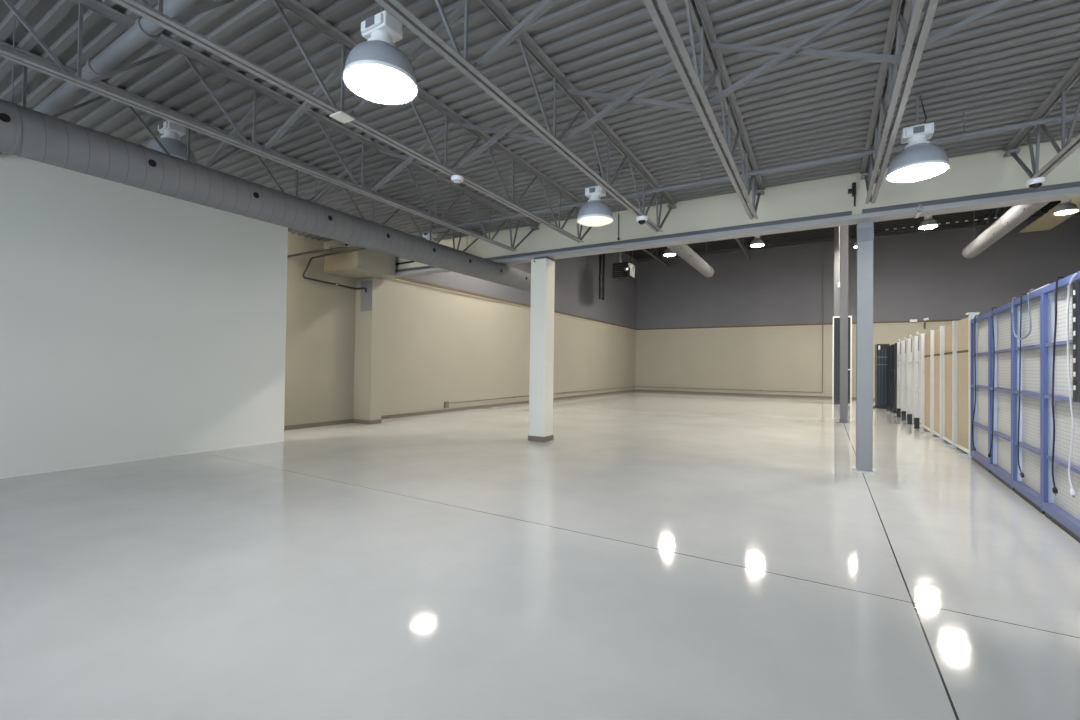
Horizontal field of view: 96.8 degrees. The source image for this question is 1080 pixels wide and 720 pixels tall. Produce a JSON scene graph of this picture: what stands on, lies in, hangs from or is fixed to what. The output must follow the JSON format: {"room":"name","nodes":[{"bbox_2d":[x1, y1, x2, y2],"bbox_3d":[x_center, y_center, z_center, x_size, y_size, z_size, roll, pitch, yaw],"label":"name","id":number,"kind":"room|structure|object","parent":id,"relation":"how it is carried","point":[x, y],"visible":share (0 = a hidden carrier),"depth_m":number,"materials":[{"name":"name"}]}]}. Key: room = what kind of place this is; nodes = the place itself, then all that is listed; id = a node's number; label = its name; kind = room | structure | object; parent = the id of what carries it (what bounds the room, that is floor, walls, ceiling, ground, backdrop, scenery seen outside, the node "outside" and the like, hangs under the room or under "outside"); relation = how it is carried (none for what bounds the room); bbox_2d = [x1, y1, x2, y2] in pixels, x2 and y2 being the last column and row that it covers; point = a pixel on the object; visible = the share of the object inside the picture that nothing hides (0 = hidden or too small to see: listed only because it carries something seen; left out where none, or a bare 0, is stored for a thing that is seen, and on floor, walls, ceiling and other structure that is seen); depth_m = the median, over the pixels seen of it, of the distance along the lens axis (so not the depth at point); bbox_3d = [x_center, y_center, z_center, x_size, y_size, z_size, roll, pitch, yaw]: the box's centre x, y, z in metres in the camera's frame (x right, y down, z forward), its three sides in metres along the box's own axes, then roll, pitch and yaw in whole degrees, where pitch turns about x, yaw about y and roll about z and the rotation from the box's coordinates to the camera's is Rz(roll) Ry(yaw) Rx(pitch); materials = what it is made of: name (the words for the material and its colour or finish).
{"room":"empty warehouse","nodes":[
{"label":"empty warehouse","id":0,"kind":"room"},
{"bbox_2d":[0,152,287,478],"bbox_3d":[-7.859,-0.802,4.335,0.150,4.520,11.444,0,-1,31],"label":"wall","id":1,"kind":"structure","parent":0,"point":[136,324],"depth_m":7.10,"materials":[{"name":"white paint"}]},
{"bbox_2d":[284,232,636,425],"bbox_3d":[-2.966,-2.634,15.466,0.200,8.600,35.520,0,-1,31],"label":"wall","id":2,"kind":"structure","parent":0,"point":[439,347],"depth_m":15.38,"materials":[{"name":"beige paint"}]},
{"bbox_2d":[287,244,347,257],"bbox_3d":[-4.778,-2.318,10.198,2.021,0.073,0.072,0,-1,31],"label":"gas pipe","id":3,"kind":"object","parent":2,"relation":"attached to","point":[343,245],"visible":0.94,"depth_m":10.12,"materials":[{"name":"black metal"}]},
{"bbox_2d":[284,389,634,429],"bbox_3d":[-0.014,1.717,20.288,0.015,0.100,24.060,0,-1,31],"label":"baseboard","id":4,"kind":"structure","parent":2,"relation":"attached to","point":[318,424],"depth_m":14.49,"materials":[{"name":"beige plastic"}]},
{"bbox_2d":[391,277,635,330],"bbox_3d":[0.863,-2.149,21.708,0.050,0.080,20.860,0,-1,31],"label":"trim","id":5,"kind":"structure","parent":2,"relation":"attached to","point":[401,278],"depth_m":16.93,"materials":[{"name":"beige paint"}]},
{"bbox_2d":[444,386,635,407],"bbox_3d":[1.545,1.581,22.889,0.054,0.200,17.940,0,-1,31],"label":"conduit","id":6,"kind":"object","parent":2,"relation":"attached to","point":[446,404],"visible":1,"depth_m":17.60,"materials":[{"name":"beige plastic"}]},
{"bbox_2d":[599,254,601,298],"bbox_3d":[3.224,-4.883,25.609,0.125,3.280,0.120,0,-1,31],"label":"wall riser","id":7,"kind":"structure","parent":2,"relation":"attached to","point":[600,262],"depth_m":25.56,"materials":[{"name":"black plastic"}]},
{"bbox_2d":[602,254,604,299],"bbox_3d":[3.453,-4.875,25.996,0.125,3.280,0.120,0,-1,31],"label":"wall riser","id":8,"kind":"structure","parent":2,"relation":"attached to","point":[603,279],"depth_m":25.95,"materials":[{"name":"black plastic"}]},
{"bbox_2d":[0,391,1079,719],"bbox_3d":[5.817,1.783,10.188,20.730,0.150,35.920,0,-1,31],"label":"floor","id":9,"kind":"structure","parent":0,"point":[664,555],"depth_m":3.42,"materials":[{"name":"grey concrete"}]},
{"bbox_2d":[353,277,382,423],"bbox_3d":[-4.384,-0.251,12.257,0.641,3.714,0.362,0,-1,31],"label":"pilaster","id":10,"kind":"object","parent":9,"relation":"on","point":[369,305],"visible":0.97,"depth_m":12.11,"materials":[{"name":"beige paint"}]},
{"bbox_2d":[302,248,366,292],"bbox_3d":[-4.184,-2.058,11.100,2.113,0.703,1.492,0,-1,31],"label":"gas pipe","id":11,"kind":"object","parent":10,"relation":"attached to","point":[356,249],"visible":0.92,"depth_m":11.08,"materials":[{"name":"black metal"}]},
{"bbox_2d":[528,256,554,441],"bbox_3d":[0.034,-0.228,9.749,0.380,3.714,0.406,0,-1,31],"label":"column","id":12,"kind":"structure","parent":9,"relation":"on","point":[542,268],"depth_m":9.62,"materials":[{"name":"white paint"}]},
{"bbox_2d":[382,181,1079,279],"bbox_3d":[4.211,-2.133,7.436,20.328,0.168,0.330,0,-1,31],"label":"header beam","id":13,"kind":"structure","parent":12,"relation":"on","point":[1064,191],"depth_m":7.36,"materials":[{"name":"grey metal"}]},
{"bbox_2d":[834,226,839,403],"bbox_3d":[13.243,-2.252,21.381,0.320,8.400,0.300,0,-1,31],"label":"steel column","id":14,"kind":"structure","parent":9,"relation":"on","point":[836,229],"depth_m":21.32,"materials":[{"name":"grey metal"}]},
{"bbox_2d":[832,316,851,404],"bbox_3d":[13.204,0.013,20.950,0.710,3.860,0.140,0,-1,31],"label":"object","id":15,"kind":"object","parent":9,"relation":"on","point":[836,319],"visible":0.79,"depth_m":21.04,"materials":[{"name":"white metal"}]},
{"bbox_2d":[838,225,849,422],"bbox_3d":[8.766,-2.408,13.806,0.290,8.400,0.300,0,-1,31],"label":"steel column","id":16,"kind":"structure","parent":9,"relation":"on","point":[844,232],"depth_m":13.70,"materials":[{"name":"grey metal"}]},
{"bbox_2d":[838,226,839,286],"bbox_3d":[8.614,-4.300,13.793,0.060,4.420,0.055,0,-1,31],"label":"conduit","id":17,"kind":"object","parent":16,"relation":"attached to","point":[839,226],"visible":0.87,"depth_m":13.76,"materials":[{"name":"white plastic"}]},
{"bbox_2d":[852,221,876,473],"bbox_3d":[4.868,-0.201,7.188,0.290,3.714,0.320,0,-1,31],"label":"steel column","id":18,"kind":"structure","parent":9,"relation":"on","point":[865,230],"depth_m":7.11,"materials":[{"name":"silver metal"}]},
{"bbox_2d":[873,344,888,408],"bbox_3d":[13.764,0.649,19.387,0.550,2.560,0.800,0,-1,31],"label":"tall cabinet","id":19,"kind":"object","parent":9,"relation":"on","point":[881,350],"visible":0.92,"depth_m":19.07,"materials":[{"name":"black metal"}]},
{"bbox_2d":[887,344,891,410],"bbox_3d":[13.381,0.671,18.375,0.220,2.480,1.130,0,-1,31],"label":"display rack","id":20,"kind":"object","parent":9,"relation":"on","point":[889,407],"visible":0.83,"depth_m":18.66,"materials":[{"name":"black metal"}]},
{"bbox_2d":[890,343,896,412],"bbox_3d":[12.804,0.651,17.398,0.220,2.480,1.100,0,-1,31],"label":"display rack","id":21,"kind":"object","parent":9,"relation":"on","point":[894,346],"visible":0.74,"depth_m":17.57,"materials":[{"name":"black metal"}]},
{"bbox_2d":[896,339,906,416],"bbox_3d":[12.029,0.591,16.065,0.280,2.544,1.285,0,-1,31],"label":"display rack","id":22,"kind":"object","parent":9,"relation":"on","point":[899,345],"visible":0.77,"depth_m":16.50,"materials":[{"name":"white metal"}]},
{"bbox_2d":[901,337,912,419],"bbox_3d":[11.401,0.569,15.002,0.280,2.544,1.155,0,-1,31],"label":"display rack","id":23,"kind":"object","parent":9,"relation":"on","point":[904,412],"visible":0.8,"depth_m":15.39,"materials":[{"name":"white metal"}]},
{"bbox_2d":[907,335,918,423],"bbox_3d":[10.812,0.549,14.004,0.280,2.544,1.135,0,-1,31],"label":"display rack","id":24,"kind":"object","parent":9,"relation":"on","point":[910,415],"visible":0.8,"depth_m":14.38,"materials":[{"name":"white metal"}]},
{"bbox_2d":[913,332,925,428],"bbox_3d":[10.214,0.528,12.992,0.280,2.544,1.185,0,-1,31],"label":"display rack","id":25,"kind":"object","parent":9,"relation":"on","point":[919,342],"visible":0.91,"depth_m":13.06,"materials":[{"name":"white metal"}]},
{"bbox_2d":[922,330,933,434],"bbox_3d":[9.605,0.538,11.931,0.250,2.480,1.229,0,-1,31],"label":"board","id":26,"kind":"object","parent":9,"relation":"on","point":[929,337],"visible":0.84,"depth_m":11.82,"materials":[{"name":"white wood"}]},
{"bbox_2d":[931,326,944,440],"bbox_3d":[9.005,0.512,10.915,0.250,2.490,1.129,0,-1,31],"label":"board","id":27,"kind":"object","parent":9,"relation":"on","point":[939,334],"visible":0.85,"depth_m":10.82,"materials":[{"name":"beige wood"}]},
{"bbox_2d":[942,321,956,447],"bbox_3d":[8.426,0.487,9.934,0.250,2.500,1.149,0,-1,31],"label":"board","id":28,"kind":"object","parent":9,"relation":"on","point":[950,366],"visible":0.83,"depth_m":9.86,"materials":[{"name":"beige wood"}]},
{"bbox_2d":[954,312,979,457],"bbox_3d":[7.808,0.448,8.888,0.250,2.535,1.279,0,-1,31],"label":"board","id":29,"kind":"object","parent":9,"relation":"on","point":[964,325],"visible":0.76,"depth_m":8.92,"materials":[{"name":"beige wood"}]},
{"bbox_2d":[970,312,989,472],"bbox_3d":[7.132,0.491,7.677,0.150,2.400,1.397,0,-1,34],"label":"display board","id":30,"kind":"object","parent":9,"relation":"on","point":[981,418],"visible":0.72,"depth_m":7.97,"materials":[{"name":"blue paint"}]},
{"bbox_2d":[972,315,978,450],"bbox_3d":[7.199,0.382,7.949,0.068,2.238,0.248,0,-1,21],"label":"power cable","id":31,"kind":"object","parent":30,"relation":"hanging from","point":[974,448],"visible":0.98,"depth_m":7.88,"materials":[{"name":"black plastic"}]},
{"bbox_2d":[989,301,1013,490],"bbox_3d":[6.388,0.467,6.557,0.150,2.400,1.272,0,-1,34],"label":"display board","id":32,"kind":"object","parent":9,"relation":"on","point":[1000,461],"visible":0.7,"depth_m":6.80,"materials":[{"name":"blue paint"}]},
{"bbox_2d":[988,307,996,457],"bbox_3d":[6.517,0.335,6.892,0.065,2.186,0.318,0,-1,31],"label":"power cable","id":33,"kind":"object","parent":32,"relation":"hanging from","point":[989,454],"visible":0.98,"depth_m":6.81,"materials":[{"name":"black plastic"}]},
{"bbox_2d":[1012,288,1043,513],"bbox_3d":[5.707,0.445,5.531,0.150,2.400,1.172,0,-1,34],"label":"panel","id":34,"kind":"object","parent":9,"relation":"on","point":[1029,487],"visible":0.6,"depth_m":5.75,"materials":[{"name":"blue paint"}]},
{"bbox_2d":[1017,293,1026,477],"bbox_3d":[5.698,0.296,5.664,0.072,2.161,0.210,0,-1,31],"label":"power cable","id":35,"kind":"object","parent":34,"relation":"hanging from","point":[1021,472],"visible":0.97,"depth_m":5.69,"materials":[{"name":"black plastic"}]},
{"bbox_2d":[1012,289,1034,338],"bbox_3d":[5.681,-0.513,5.660,0.070,0.552,0.759,0,-1,34],"label":"cable loop","id":36,"kind":"object","parent":34,"relation":"hanging from","point":[1030,289],"visible":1,"depth_m":5.41,"materials":[{"name":"white plastic"}]},
{"bbox_2d":[1042,271,1079,542],"bbox_3d":[5.025,0.423,4.538,0.188,2.400,1.217,0,-1,34],"label":"panel","id":37,"kind":"object","parent":9,"relation":"on","point":[1063,509],"depth_m":4.79,"materials":[{"name":"blue paint"}]},
{"bbox_2d":[1051,276,1064,494],"bbox_3d":[5.026,0.255,4.673,0.058,2.123,0.163,1,-1,15],"label":"power cable","id":38,"kind":"object","parent":37,"relation":"hanging from","point":[1054,489],"visible":0.99,"depth_m":4.70,"materials":[{"name":"black plastic"}]},
{"bbox_2d":[1067,273,1077,496],"bbox_3d":[4.784,0.228,4.313,0.040,1.995,0.201,0,-1,31],"label":"power cable","id":39,"kind":"object","parent":37,"relation":"hanging from","point":[1072,491],"visible":1,"depth_m":4.34,"materials":[{"name":"plastic"}]},
{"bbox_2d":[0,0,1079,241],"bbox_3d":[0.536,-2.975,1.208,20.330,0.154,14.520,0,-1,31],"label":"ceiling","id":40,"kind":"structure","parent":0,"point":[998,69],"depth_m":5.06,"materials":[{"name":"grey metal"}]},
{"bbox_2d":[0,0,202,153],"bbox_3d":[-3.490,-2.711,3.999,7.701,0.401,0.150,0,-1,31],"label":"duct","id":41,"kind":"object","parent":40,"relation":"hanging from","point":[144,30],"visible":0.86,"depth_m":3.98,"materials":[{"name":"grey metal"}]},
{"bbox_2d":[146,120,196,163],"bbox_3d":[-4.503,-2.671,5.862,0.532,0.621,0.532,0,-1,31],"label":"lamp","id":42,"kind":"object","parent":40,"relation":"hanging from","point":[172,132],"visible":0.44,"depth_m":5.75,"materials":[{"name":"metal"}]},
{"bbox_2d":[0,41,483,251],"bbox_3d":[-4.980,-2.574,4.457,0.138,0.699,14.480,0,-1,31],"label":"joist","id":43,"kind":"object","parent":40,"relation":"attached to","point":[3,44],"visible":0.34,"depth_m":5.75,"materials":[{"name":"grey paint"}]},
{"bbox_2d":[203,95,266,167],"bbox_3d":[-3.545,-2.549,5.492,1.359,0.592,0.042,0,-1,31],"label":"brace","id":44,"kind":"object","parent":43,"relation":"attached to","point":[261,101],"visible":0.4,"depth_m":5.42,"materials":[{"name":"grey paint"}]},
{"bbox_2d":[311,148,372,201],"bbox_3d":[-2.828,-2.524,6.706,1.359,0.592,0.042,0,-1,31],"label":"brace","id":45,"kind":"object","parent":43,"relation":"attached to","point":[354,164],"visible":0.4,"depth_m":6.63,"materials":[{"name":"grey paint"}]},
{"bbox_2d":[0,20,530,291],"bbox_3d":[-4.067,-2.330,4.889,0.432,1.155,16.000,0,-1,31],"label":"spiral duct","id":46,"kind":"object","parent":40,"relation":"hanging from","point":[25,132],"visible":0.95,"depth_m":5.25,"materials":[{"name":"grey metal"}]},
{"bbox_2d":[0,111,12,123],"bbox_3d":[-4.393,-1.987,3.930,0.014,0.092,0.092,0,-1,31],"label":"outlet","id":47,"kind":"object","parent":46,"relation":"attached to","point":[6,117],"depth_m":3.94,"materials":[{"name":"black metal"}]},
{"bbox_2d":[146,158,157,167],"bbox_3d":[-3.882,-1.969,4.795,0.014,0.092,0.092,0,-1,31],"label":"outlet","id":48,"kind":"object","parent":46,"relation":"attached to","point":[150,162],"depth_m":4.79,"materials":[{"name":"black metal"}]},
{"bbox_2d":[252,191,259,198],"bbox_3d":[-3.363,-1.951,5.673,0.014,0.092,0.092,0,-1,31],"label":"outlet","id":49,"kind":"object","parent":46,"relation":"attached to","point":[255,194],"depth_m":5.67,"materials":[{"name":"black metal"}]},
{"bbox_2d":[327,214,332,221],"bbox_3d":[-2.860,-1.933,6.526,0.014,0.092,0.092,0,-1,31],"label":"outlet","id":50,"kind":"object","parent":46,"relation":"attached to","point":[329,216],"depth_m":6.53,"materials":[{"name":"black metal"}]},
{"bbox_2d":[0,0,538,251],"bbox_3d":[-3.758,-2.568,3.736,0.138,0.699,14.480,0,-1,31],"label":"joist","id":51,"kind":"object","parent":40,"relation":"attached to","point":[190,54],"visible":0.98,"depth_m":4.84,"materials":[{"name":"grey paint"}]},
{"bbox_2d":[265,54,348,149],"bbox_3d":[-2.323,-2.543,4.770,1.359,0.592,0.042,0,-1,31],"label":"brace","id":52,"kind":"object","parent":51,"relation":"attached to","point":[336,72],"visible":0.65,"depth_m":4.80,"materials":[{"name":"grey paint"}]},
{"bbox_2d":[334,177,374,192],"bbox_3d":[-2.782,-2.522,6.783,1.359,0.592,0.042,0,-1,31],"label":"brace","id":53,"kind":"object","parent":51,"relation":"attached to","point":[370,190],"visible":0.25,"depth_m":6.57,"materials":[{"name":"grey paint"}]},
{"bbox_2d":[372,121,454,191],"bbox_3d":[-1.606,-2.518,5.984,1.359,0.592,0.042,0,-1,31],"label":"brace","id":54,"kind":"object","parent":51,"relation":"attached to","point":[441,133],"visible":1,"depth_m":6.00,"materials":[{"name":"grey paint"}]},
{"bbox_2d":[111,0,591,242],"bbox_3d":[-2.536,-2.556,3.014,0.150,0.711,14.480,0,-1,31],"label":"joist","id":55,"kind":"object","parent":40,"relation":"attached to","point":[142,8],"visible":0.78,"depth_m":4.30,"materials":[{"name":"grey paint"}]},
{"bbox_2d":[354,0,474,115],"bbox_3d":[-1.101,-2.537,4.049,1.359,0.592,0.042,0,-1,31],"label":"brace","id":56,"kind":"object","parent":55,"relation":"attached to","point":[459,10],"visible":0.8,"depth_m":3.94,"materials":[{"name":"grey paint"}]},
{"bbox_2d":[379,149,456,171],"bbox_3d":[-1.560,-2.516,6.062,1.359,0.592,0.042,0,-1,31],"label":"brace","id":57,"kind":"object","parent":55,"relation":"attached to","point":[380,150],"visible":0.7,"depth_m":6.19,"materials":[{"name":"grey paint"}]},
{"bbox_2d":[451,175,463,183],"bbox_3d":[-0.978,-2.128,5.662,0.150,0.060,0.150,0,-1,31],"label":"smoke detector","id":58,"kind":"object","parent":55,"relation":"attached to","point":[457,179],"visible":1,"depth_m":5.62,"materials":[{"name":"white plastic"}]},
{"bbox_2d":[456,86,560,170],"bbox_3d":[-0.384,-2.512,5.263,1.359,0.592,0.042,0,-1,31],"label":"brace","id":59,"kind":"object","parent":55,"relation":"attached to","point":[549,96],"visible":1,"depth_m":5.27,"materials":[{"name":"grey paint"}]},
{"bbox_2d":[324,240,395,278],"bbox_3d":[-4.334,-2.448,11.745,1.229,0.735,1.290,0,-1,31],"label":"soffit box","id":60,"kind":"object","parent":40,"relation":"attached to","point":[366,263],"visible":0.71,"depth_m":11.33,"materials":[{"name":"beige paint"}]},
{"bbox_2d":[343,6,417,104],"bbox_3d":[-1.186,-2.451,3.596,0.532,0.876,0.532,0,-1,31],"label":"lamp","id":61,"kind":"object","parent":40,"relation":"hanging from","point":[375,70],"visible":0.99,"depth_m":3.49,"materials":[{"name":"metal"}]},
{"bbox_2d":[422,222,436,241],"bbox_3d":[-2.261,-2.463,9.819,0.532,0.717,0.532,0,-1,31],"label":"lamp","id":62,"kind":"object","parent":40,"relation":"hanging from","point":[433,234],"visible":0.06,"depth_m":9.76,"materials":[{"name":"metal"}]},
{"bbox_2d":[375,0,676,231],"bbox_3d":[-1.314,-2.556,2.292,0.138,0.699,14.480,0,-1,31],"label":"joist","id":63,"kind":"object","parent":40,"relation":"attached to","point":[496,8],"visible":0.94,"depth_m":4.50,"materials":[{"name":"grey paint"}]},
{"bbox_2d":[461,123,562,145],"bbox_3d":[-0.338,-2.510,5.340,1.359,0.592,0.042,0,-1,31],"label":"brace","id":64,"kind":"object","parent":63,"relation":"attached to","point":[464,125],"visible":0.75,"depth_m":5.33,"materials":[{"name":"grey paint"}]},
{"bbox_2d":[477,0,558,68],"bbox_3d":[0.121,-2.531,3.327,1.359,0.592,0.042,0,-1,31],"label":"brace","id":65,"kind":"object","parent":63,"relation":"attached to","point":[544,6],"visible":1,"depth_m":3.49,"materials":[{"name":"grey paint"}]},
{"bbox_2d":[563,40,700,143],"bbox_3d":[0.838,-2.506,4.541,1.359,0.592,0.042,0,-1,31],"label":"brace","id":66,"kind":"object","parent":63,"relation":"attached to","point":[670,65],"visible":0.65,"depth_m":4.54,"materials":[{"name":"grey paint"}]},
{"bbox_2d":[636,216,647,224],"bbox_3d":[1.506,-2.055,7.086,0.170,0.105,0.170,0,-1,31],"label":"dome camera","id":67,"kind":"object","parent":63,"relation":"attached to","point":[641,220],"visible":1,"depth_m":7.04,"materials":[{"name":"white plastic"}]},
{"bbox_2d":[577,164,613,226],"bbox_3d":[0.798,-2.387,6.907,0.532,0.866,0.532,0,-1,31],"label":"lamp","id":68,"kind":"object","parent":40,"relation":"hanging from","point":[595,213],"visible":0.98,"depth_m":6.78,"materials":[{"name":"metal"}]},
{"bbox_2d":[320,111,1079,251],"bbox_3d":[3.452,-2.643,6.147,20.310,0.306,0.072,0,-1,31],"label":"pipe","id":69,"kind":"object","parent":40,"relation":"hanging from","point":[963,135],"visible":0.68,"depth_m":6.18,"materials":[{"name":"grey metal"}]},
{"bbox_2d":[643,0,764,219],"bbox_3d":[-0.092,-2.550,1.571,0.138,0.699,14.480,0,-1,31],"label":"joist","id":70,"kind":"object","parent":40,"relation":"attached to","point":[699,100],"visible":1,"depth_m":4.31,"materials":[{"name":"grey paint"}]},
{"bbox_2d":[568,89,703,111],"bbox_3d":[0.883,-2.504,4.619,1.359,0.592,0.042,0,-1,31],"label":"brace","id":71,"kind":"object","parent":70,"relation":"attached to","point":[678,106],"visible":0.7,"depth_m":4.57,"materials":[{"name":"grey paint"}]},
{"bbox_2d":[709,0,876,105],"bbox_3d":[2.059,-2.500,3.820,1.359,0.592,0.042,0,-1,31],"label":"brace","id":72,"kind":"object","parent":70,"relation":"attached to","point":[863,4],"visible":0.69,"depth_m":3.83,"materials":[{"name":"grey paint"}]},
{"bbox_2d":[860,0,938,204],"bbox_3d":[1.129,-2.545,0.849,0.138,0.699,14.480,0,-1,31],"label":"joist","id":73,"kind":"object","parent":40,"relation":"attached to","point":[915,7],"visible":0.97,"depth_m":4.17,"materials":[{"name":"grey paint"}]},
{"bbox_2d":[711,43,901,63],"bbox_3d":[2.105,-2.498,3.897,1.359,0.592,0.042,0,-1,31],"label":"brace","id":74,"kind":"object","parent":73,"relation":"attached to","point":[838,55],"visible":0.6,"depth_m":3.82,"materials":[{"name":"grey paint"}]},
{"bbox_2d":[923,0,1014,49],"bbox_3d":[3.346,-2.494,3.059,1.510,0.592,0.042,0,-1,31],"label":"brace","id":75,"kind":"object","parent":73,"relation":"attached to","point":[999,4],"visible":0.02,"depth_m":3.29,"materials":[{"name":"grey paint"}]},
{"bbox_2d":[886,94,949,182],"bbox_3d":[3.982,-2.366,5.061,0.532,0.876,0.532,0,-1,31],"label":"lamp","id":76,"kind":"object","parent":40,"relation":"hanging from","point":[920,159],"visible":1,"depth_m":4.96,"materials":[{"name":"metal"}]},
{"bbox_2d":[1003,58,1079,178],"bbox_3d":[2.481,-2.538,0.051,0.138,0.699,14.480,0,-1,31],"label":"joist","id":77,"kind":"object","parent":40,"relation":"attached to","point":[1058,93],"visible":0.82,"depth_m":5.12,"materials":[{"name":"grey paint"}]},
{"bbox_2d":[1025,177,1045,188],"bbox_3d":[5.710,-2.023,5.521,0.170,0.105,0.170,0,-1,31],"label":"dome camera","id":78,"kind":"object","parent":77,"relation":"attached to","point":[1034,183],"visible":1,"depth_m":5.48,"materials":[{"name":"white plastic"}]},
{"bbox_2d":[395,137,1079,269],"bbox_3d":[4.249,-2.521,7.497,20.330,0.775,0.100,0,-1,31],"label":"wall header","id":79,"kind":"structure","parent":0,"point":[988,171],"depth_m":7.53,"materials":[{"name":"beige paint"}]},
{"bbox_2d":[395,261,414,264],"bbox_3d":[-3.388,-2.411,11.912,0.731,0.052,0.044,0,-1,31],"label":"wall slot","id":80,"kind":"object","parent":79,"relation":"attached to","point":[407,261],"visible":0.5,"depth_m":11.87,"materials":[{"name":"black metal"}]},
{"bbox_2d":[617,213,619,239],"bbox_3d":[1.482,-2.513,9.038,0.040,0.500,0.038,0,-1,31],"label":"rod","id":81,"kind":"object","parent":79,"relation":"attached to","point":[618,238],"visible":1,"depth_m":9.03,"materials":[{"name":"black plastic"}]},
{"bbox_2d":[848,182,855,205],"bbox_3d":[4.649,-2.453,7.143,0.100,0.350,0.098,0,-1,31],"label":"junction box","id":82,"kind":"object","parent":79,"relation":"attached to","point":[852,191],"visible":1,"depth_m":7.09,"materials":[{"name":"black plastic"}]},
{"bbox_2d":[623,200,1060,258],"bbox_3d":[9.616,-6.657,16.551,20.330,0.190,21.000,0,-1,31],"label":"ceiling","id":83,"kind":"structure","parent":0,"point":[822,233],"depth_m":23.95,"materials":[{"name":"black metal"}]},
{"bbox_2d":[612,250,634,279],"bbox_3d":[4.094,-5.266,23.430,0.875,2.550,0.880,0,-1,31],"label":"heater","id":84,"kind":"object","parent":83,"relation":"hanging from","point":[625,270],"visible":0.79,"depth_m":23.19,"materials":[{"name":"black metal"}]},
{"bbox_2d":[641,247,669,266],"bbox_3d":[2.705,-6.254,20.653,0.140,0.679,20.770,0,-1,31],"label":"girder","id":85,"kind":"object","parent":83,"relation":"attached to","point":[657,248],"visible":0.18,"depth_m":27.45,"materials":[{"name":"grey metal"}]},
{"bbox_2d":[664,247,675,255],"bbox_3d":[6.076,-5.700,22.432,0.558,1.658,0.558,0,-1,31],"label":"lamp","id":86,"kind":"object","parent":83,"relation":"hanging from","point":[668,252],"visible":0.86,"depth_m":22.25,"materials":[{"name":"metal"}]},
{"bbox_2d":[667,242,713,276],"bbox_3d":[4.296,-5.392,16.728,0.533,2.468,15.660,0,-1,31],"label":"duct","id":87,"kind":"object","parent":83,"relation":"hanging from","point":[684,251],"visible":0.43,"depth_m":20.03,"materials":[{"name":"white metal"}]},
{"bbox_2d":[735,237,750,259],"bbox_3d":[6.666,-6.235,18.314,0.140,0.679,20.770,0,-1,31],"label":"girder","id":88,"kind":"object","parent":83,"relation":"attached to","point":[744,239],"visible":0.14,"depth_m":25.40,"materials":[{"name":"grey metal"}]},
{"bbox_2d":[750,236,763,246],"bbox_3d":[9.304,-5.684,20.525,0.558,1.658,0.558,0,-1,31],"label":"lamp","id":89,"kind":"object","parent":83,"relation":"hanging from","point":[757,242],"visible":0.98,"depth_m":20.37,"materials":[{"name":"metal"}]},
{"bbox_2d":[918,215,937,228],"bbox_3d":[14.255,-5.660,17.601,0.558,1.658,0.558,0,-1,31],"label":"lamp","id":90,"kind":"object","parent":83,"relation":"hanging from","point":[928,222],"visible":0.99,"depth_m":17.48,"materials":[{"name":"metal"}]},
{"bbox_2d":[849,212,1047,233],"bbox_3d":[16.435,-6.013,19.814,6.500,0.840,0.065,0,-1,31],"label":"channel","id":91,"kind":"object","parent":83,"relation":"hanging from","point":[1040,212],"visible":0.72,"depth_m":19.62,"materials":[{"name":"grey metal"}]},
{"bbox_2d":[977,206,1012,236],"bbox_3d":[15.104,-6.194,13.330,0.140,0.679,20.770,0,-1,31],"label":"girder","id":92,"kind":"object","parent":83,"relation":"attached to","point":[988,215],"visible":0.16,"depth_m":20.49,"materials":[{"name":"grey metal"}]},
{"bbox_2d":[962,202,1048,258],"bbox_3d":[12.861,-5.352,11.959,0.513,2.458,16.160,0,-1,31],"label":"duct","id":93,"kind":"object","parent":83,"relation":"hanging from","point":[1016,215],"visible":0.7,"depth_m":15.11,"materials":[{"name":"white metal"}]},
{"bbox_2d":[1020,198,1079,232],"bbox_3d":[19.856,-6.012,18.134,0.940,0.800,6.000,0,-1,31],"label":"panel","id":94,"kind":"object","parent":83,"relation":"hanging from","point":[1047,221],"visible":0.79,"depth_m":19.21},
{"bbox_2d":[1054,199,1078,214],"bbox_3d":[17.329,-5.646,15.785,0.558,1.658,0.558,0,-1,31],"label":"lamp","id":95,"kind":"object","parent":83,"relation":"hanging from","point":[1066,207],"visible":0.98,"depth_m":15.67,"materials":[{"name":"metal"}]},
{"bbox_2d":[635,212,1079,404],"bbox_3d":[14.952,-2.274,25.622,20.330,8.600,0.200,0,-1,31],"label":"wall","id":96,"kind":"structure","parent":0,"point":[919,276],"depth_m":25.97,"materials":[{"name":"grey paint"}]},
{"bbox_2d":[636,386,822,392],"bbox_3d":[10.556,1.688,27.985,10.269,0.095,0.048,0,-1,31],"label":"conduit","id":97,"kind":"object","parent":96,"relation":"attached to","point":[636,386],"visible":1,"depth_m":27.76,"materials":[{"name":"beige plastic"}]},
{"bbox_2d":[636,319,961,330],"bbox_3d":[14.905,-1.901,25.497,20.280,0.080,0.050,0,-1,31],"label":"trim","id":98,"kind":"structure","parent":96,"relation":"attached to","point":[953,319],"depth_m":26.21,"materials":[{"name":"beige paint"}]},
{"bbox_2d":[822,244,823,390],"bbox_3d":[14.995,-2.257,25.399,0.048,7.840,0.048,0,-1,31],"label":"conduit","id":99,"kind":"object","parent":96,"relation":"attached to","point":[823,244],"visible":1,"depth_m":25.37,"materials":[{"name":"beige plastic"}]},
{"bbox_2d":[635,389,1054,406],"bbox_3d":[14.844,1.973,25.473,20.330,0.100,0.015,0,-1,31],"label":"baseboard","id":100,"kind":"structure","parent":96,"relation":"attached to","point":[635,389],"depth_m":27.39,"materials":[{"name":"beige plastic"}]},
{"bbox_2d":[636,214,1079,261],"bbox_3d":[14.931,-6.266,25.554,20.330,0.080,0.080,0,-1,31],"label":"trim","id":101,"kind":"structure","parent":96,"relation":"attached to","point":[1078,215],"depth_m":25.03,"materials":[{"name":"grey metal"}]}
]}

